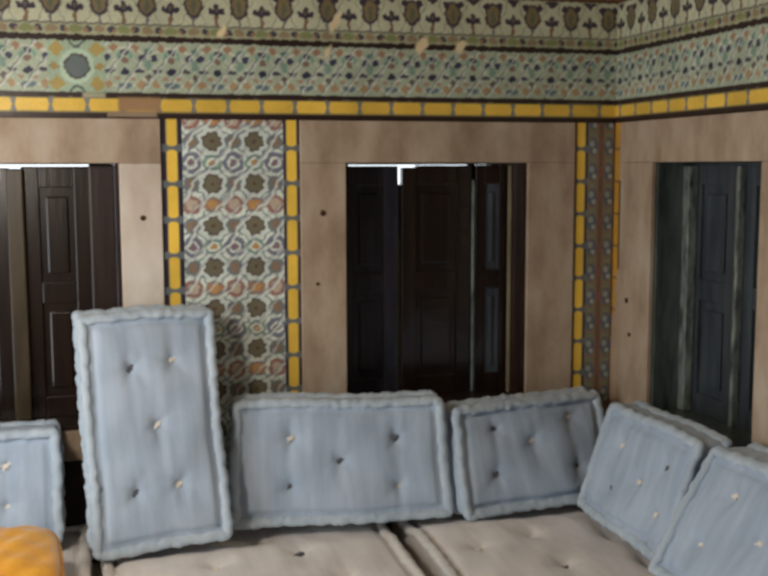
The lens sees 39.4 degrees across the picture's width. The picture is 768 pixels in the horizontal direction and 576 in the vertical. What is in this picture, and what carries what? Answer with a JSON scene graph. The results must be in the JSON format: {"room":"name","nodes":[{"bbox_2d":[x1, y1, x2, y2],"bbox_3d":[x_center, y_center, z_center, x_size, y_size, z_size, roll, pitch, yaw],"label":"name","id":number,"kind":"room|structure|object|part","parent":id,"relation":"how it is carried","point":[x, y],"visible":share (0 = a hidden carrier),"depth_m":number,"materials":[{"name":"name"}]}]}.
{"room":"traditional dwelling","nodes":[
{"label":"traditional dwelling","id":0,"kind":"room"},
{"bbox_2d":[0,0,617,562],"bbox_3d":[-0.609,-0.348,3.744,3.680,2.950,0.386,-2,7,-15],"label":"wall","id":1,"kind":"structure","parent":0,"point":[229,84],"depth_m":3.61,"materials":[{"name":"multicoloured tile"}]},
{"bbox_2d":[0,117,164,461],"bbox_3d":[-1.232,0.083,3.614,0.944,1.285,0.400,-2,7,-15],"label":"window","id":2,"kind":"structure","parent":1,"relation":"in","point":[63,242],"depth_m":3.58,"materials":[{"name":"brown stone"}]},
{"bbox_2d":[0,168,15,419],"bbox_3d":[-1.363,0.026,3.568,0.250,0.846,0.034,-2,7,-15],"label":"shutter","id":3,"kind":"object","parent":2,"relation":"attached to","point":[7,395],"depth_m":3.59,"materials":[{"name":"brown wood"}]},
{"bbox_2d":[20,166,92,417],"bbox_3d":[-1.099,0.015,3.640,0.222,0.850,0.034,-2,7,-15],"label":"shutter","id":4,"kind":"object","parent":2,"relation":"attached to","point":[56,198],"depth_m":3.62,"materials":[{"name":"brown wood"}]},
{"bbox_3d":[-1.231,-0.413,3.563,0.646,0.006,0.090,-2,7,-15],"label":"head rail","id":5,"kind":"part","parent":2,"relation":"part of","materials":[{"name":"brown wood"}]},
{"bbox_3d":[-1.099,-0.179,3.615,0.120,0.327,0.020,-2,7,-15],"label":"panel","id":6,"kind":"part","parent":2,"relation":"part of","materials":[{"name":"brown wood"}]},
{"bbox_3d":[-1.098,0.209,3.659,0.120,0.329,0.020,-2,7,-15],"label":"panel","id":7,"kind":"part","parent":2,"relation":"part of","materials":[{"name":"brown wood"}]},
{"bbox_3d":[-1.179,0.523,3.484,0.670,0.100,0.019,-2,7,-15],"label":"stone sill","id":8,"kind":"part","parent":2,"relation":"part of","materials":[{"name":"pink stone"}]},
{"bbox_3d":[-0.955,0.009,3.666,0.083,0.856,0.070,-2,7,-15],"label":"casement post","id":9,"kind":"part","parent":2,"relation":"part of","materials":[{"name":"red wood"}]},
{"bbox_2d":[92,562,101,575],"bbox_3d":[-0.301,1.165,2.448,3.100,0.235,2.600,-2,7,-15],"label":"trim","id":10,"kind":"structure","parent":1,"relation":"attached to","point":[97,570],"depth_m":3.53,"materials":[{"name":"paint"}]},
{"bbox_2d":[61,524,92,575],"bbox_3d":[-1.295,0.929,2.952,0.986,0.202,1.043,-2,7,-15],"label":"mattress","id":11,"kind":"object","parent":10,"relation":"on","point":[77,557],"visible":0.46,"depth_m":3.31,"materials":[{"name":"grey fabric"}]},
{"bbox_2d":[0,525,64,575],"bbox_3d":[-1.093,0.746,2.872,0.450,0.137,0.378,-2,7,-19],"label":"pillow","id":12,"kind":"object","parent":11,"relation":"on","point":[25,550],"visible":1,"depth_m":2.87,"materials":[{"name":"orange fabric"}]},
{"bbox_2d":[0,419,65,542],"bbox_3d":[-1.340,0.615,3.291,0.692,0.352,0.257,-2,7,-15],"label":"tufted cushion","id":13,"kind":"object","parent":11,"relation":"on","point":[32,492],"visible":0.87,"depth_m":3.30,"materials":[{"name":"blue fabric"}]},
{"bbox_2d":[101,523,425,575],"bbox_3d":[-0.362,0.897,3.207,0.936,0.201,1.035,-2,7,-15],"label":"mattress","id":14,"kind":"object","parent":10,"relation":"on","point":[370,549],"visible":0.65,"depth_m":3.23,"materials":[{"name":"grey fabric"}]},
{"bbox_2d":[71,304,233,560],"bbox_3d":[-0.724,0.424,3.356,0.444,0.709,0.415,-3,7,-22],"label":"tufted cushion","id":15,"kind":"object","parent":14,"relation":"on","point":[156,476],"visible":1,"depth_m":3.29,"materials":[{"name":"blue fabric"}]},
{"bbox_2d":[229,390,453,529],"bbox_3d":[-0.144,0.557,3.550,0.732,0.399,0.263,-1,7,-8],"label":"tufted cushion","id":16,"kind":"object","parent":14,"relation":"on","point":[297,459],"visible":0.99,"depth_m":3.50,"materials":[{"name":"blue fabric"}]},
{"bbox_2d":[391,504,653,575],"bbox_3d":[0.561,0.867,3.439,0.926,0.216,1.080,-2,7,-15],"label":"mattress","id":17,"kind":"object","parent":10,"relation":"on","point":[565,540],"visible":0.49,"depth_m":3.30,"materials":[{"name":"grey fabric"}]},
{"bbox_2d":[444,386,603,520],"bbox_3d":[0.500,0.556,3.696,0.659,0.349,0.281,-3,7,-26],"label":"tufted cushion","id":18,"kind":"object","parent":17,"relation":"on","point":[519,452],"visible":0.9,"depth_m":3.63,"materials":[{"name":"blue fabric"}]},
{"bbox_2d":[577,400,731,560],"bbox_3d":[0.832,0.589,3.366,0.245,0.379,0.599,-2,7,-15],"label":"tufted cushion","id":19,"kind":"object","parent":17,"relation":"on","point":[645,458],"visible":0.87,"depth_m":3.31,"materials":[{"name":"blue fabric"}]},
{"bbox_3d":[0.804,0.980,2.447,0.945,0.204,0.995,-2,7,-15],"label":"mattress","id":20,"kind":"object","parent":10,"relation":"on","visible":0},
{"bbox_2d":[648,442,767,575],"bbox_3d":[1.012,0.656,2.743,0.351,0.379,0.712,-2,7,-17],"label":"tufted cushion","id":21,"kind":"object","parent":20,"relation":"on","point":[719,527],"visible":1,"depth_m":2.90,"materials":[{"name":"blue fabric"}]},
{"bbox_3d":[-0.500,0.081,3.624,0.334,1.285,0.006,-2,7,-15],"label":"star tile panel","id":22,"kind":"part","parent":1,"relation":"part of","materials":[{"name":"multicoloured tile"}]},
{"bbox_2d":[299,120,575,402],"bbox_3d":[0.154,0.038,3.990,1.009,1.285,0.400,-2,7,-15],"label":"window","id":23,"kind":"structure","parent":1,"relation":"in","point":[420,282],"depth_m":3.91,"materials":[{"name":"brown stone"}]},
{"bbox_3d":[-0.058,-0.211,3.887,0.118,0.327,0.020,-2,7,-15],"label":"panel","id":24,"kind":"part","parent":23,"relation":"part of","materials":[{"name":"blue wood"}]},
{"bbox_3d":[-0.057,0.176,3.931,0.118,0.329,0.020,-2,7,-15],"label":"panel","id":25,"kind":"part","parent":23,"relation":"part of","materials":[{"name":"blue wood"}]},
{"bbox_2d":[348,166,397,393],"bbox_3d":[-0.058,-0.018,3.912,0.220,0.849,0.034,-2,7,-15],"label":"shutter","id":26,"kind":"object","parent":23,"relation":"attached to","point":[372,190],"depth_m":3.90,"materials":[{"name":"brown wood"}]},
{"bbox_3d":[0.140,-0.457,3.936,0.646,0.010,0.090,-2,7,-15],"label":"head rail","id":27,"kind":"part","parent":23,"relation":"part of","materials":[{"name":"brown wood"}]},
{"bbox_2d":[400,165,470,392],"bbox_3d":[0.190,-0.028,3.995,0.266,0.851,0.034,-2,7,-15],"label":"shutter","id":28,"kind":"object","parent":23,"relation":"attached to","point":[435,200],"depth_m":3.98,"materials":[{"name":"brown wood"}]},
{"bbox_3d":[0.192,0.166,4.014,0.164,0.329,0.020,-2,7,-15],"label":"panel","id":29,"kind":"part","parent":23,"relation":"part of","materials":[{"name":"brown wood"}]},
{"bbox_3d":[0.191,-0.223,3.970,0.164,0.328,0.020,-2,7,-15],"label":"panel","id":30,"kind":"part","parent":23,"relation":"part of","materials":[{"name":"brown wood"}]},
{"bbox_3d":[0.326,-0.038,4.068,0.029,0.854,0.035,-2,7,-15],"label":"casement post","id":31,"kind":"part","parent":23,"relation":"part of","materials":[{"name":"brown wood"}]},
{"bbox_2d":[473,165,507,390],"bbox_3d":[0.400,-0.035,4.044,0.122,0.852,0.034,-1,7,-8],"label":"shutter","id":32,"kind":"object","parent":23,"relation":"attached to","point":[490,182],"depth_m":4.03,"materials":[{"name":"brown wood"}]},
{"bbox_3d":[0.401,0.159,4.063,0.067,0.330,0.020,-1,7,-8],"label":"panel","id":33,"kind":"part","parent":23,"relation":"part of","materials":[{"name":"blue wood"}]},
{"bbox_3d":[0.400,-0.230,4.019,0.067,0.328,0.020,-1,7,-8],"label":"panel","id":34,"kind":"part","parent":23,"relation":"part of","materials":[{"name":"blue wood"}]},
{"bbox_3d":[0.793,0.038,3.975,0.106,1.285,0.006,-2,7,-15],"label":"floral tile panel","id":35,"kind":"part","parent":1,"relation":"part of","materials":[{"name":"tile"}]},
{"bbox_2d":[609,0,767,404],"bbox_3d":[1.714,-0.099,1.504,0.386,2.950,5.200,-2,7,-15],"label":"wall","id":36,"kind":"structure","parent":0,"point":[676,58],"depth_m":3.47,"materials":[{"name":"multicoloured tile"}]},
{"bbox_2d":[616,110,767,446],"bbox_3d":[1.178,0.094,3.477,0.400,1.285,1.024,-2,7,-15],"label":"window","id":37,"kind":"structure","parent":36,"relation":"in","point":[708,346],"depth_m":3.64,"materials":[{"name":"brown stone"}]},
{"bbox_3d":[1.048,0.005,3.700,0.036,0.848,0.040,-2,7,-15],"label":"casement post","id":38,"kind":"part","parent":37,"relation":"part of","materials":[{"name":"paint"}]},
{"bbox_3d":[1.111,0.207,3.619,0.020,0.331,0.166,-2,7,-15],"label":"panel","id":39,"kind":"part","parent":37,"relation":"part of","materials":[{"name":"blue wood"}]},
{"bbox_2d":[691,165,738,424],"bbox_3d":[1.113,0.013,3.598,0.034,0.854,0.268,-2,7,-15],"label":"shutter","id":40,"kind":"object","parent":37,"relation":"attached to","point":[715,192],"depth_m":3.59,"materials":[{"name":"blue wood"}]},
{"bbox_3d":[1.110,-0.182,3.575,0.020,0.329,0.166,-2,7,-15],"label":"panel","id":41,"kind":"part","parent":37,"relation":"part of","materials":[{"name":"blue wood"}]},
{"bbox_3d":[1.182,-0.396,3.402,0.100,0.015,0.591,-2,7,-15],"label":"head rail","id":42,"kind":"part","parent":37,"relation":"part of","materials":[{"name":"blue wood"}]},
{"bbox_2d":[738,166,761,431],"bbox_3d":[1.208,0.046,3.309,0.034,0.854,0.304,-2,7,-15],"label":"shutter","id":43,"kind":"object","parent":37,"relation":"attached to","point":[751,175],"depth_m":3.42,"materials":[{"name":"blue wood"}]},
{"bbox_3d":[1.206,0.240,3.330,0.020,0.331,0.202,-2,7,-15],"label":"panel","id":44,"kind":"part","parent":37,"relation":"part of","materials":[{"name":"green wood"}]},
{"bbox_3d":[1.205,-0.149,3.286,0.020,0.329,0.202,-2,7,-15],"label":"panel","id":45,"kind":"part","parent":37,"relation":"part of","materials":[{"name":"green wood"}]}
]}

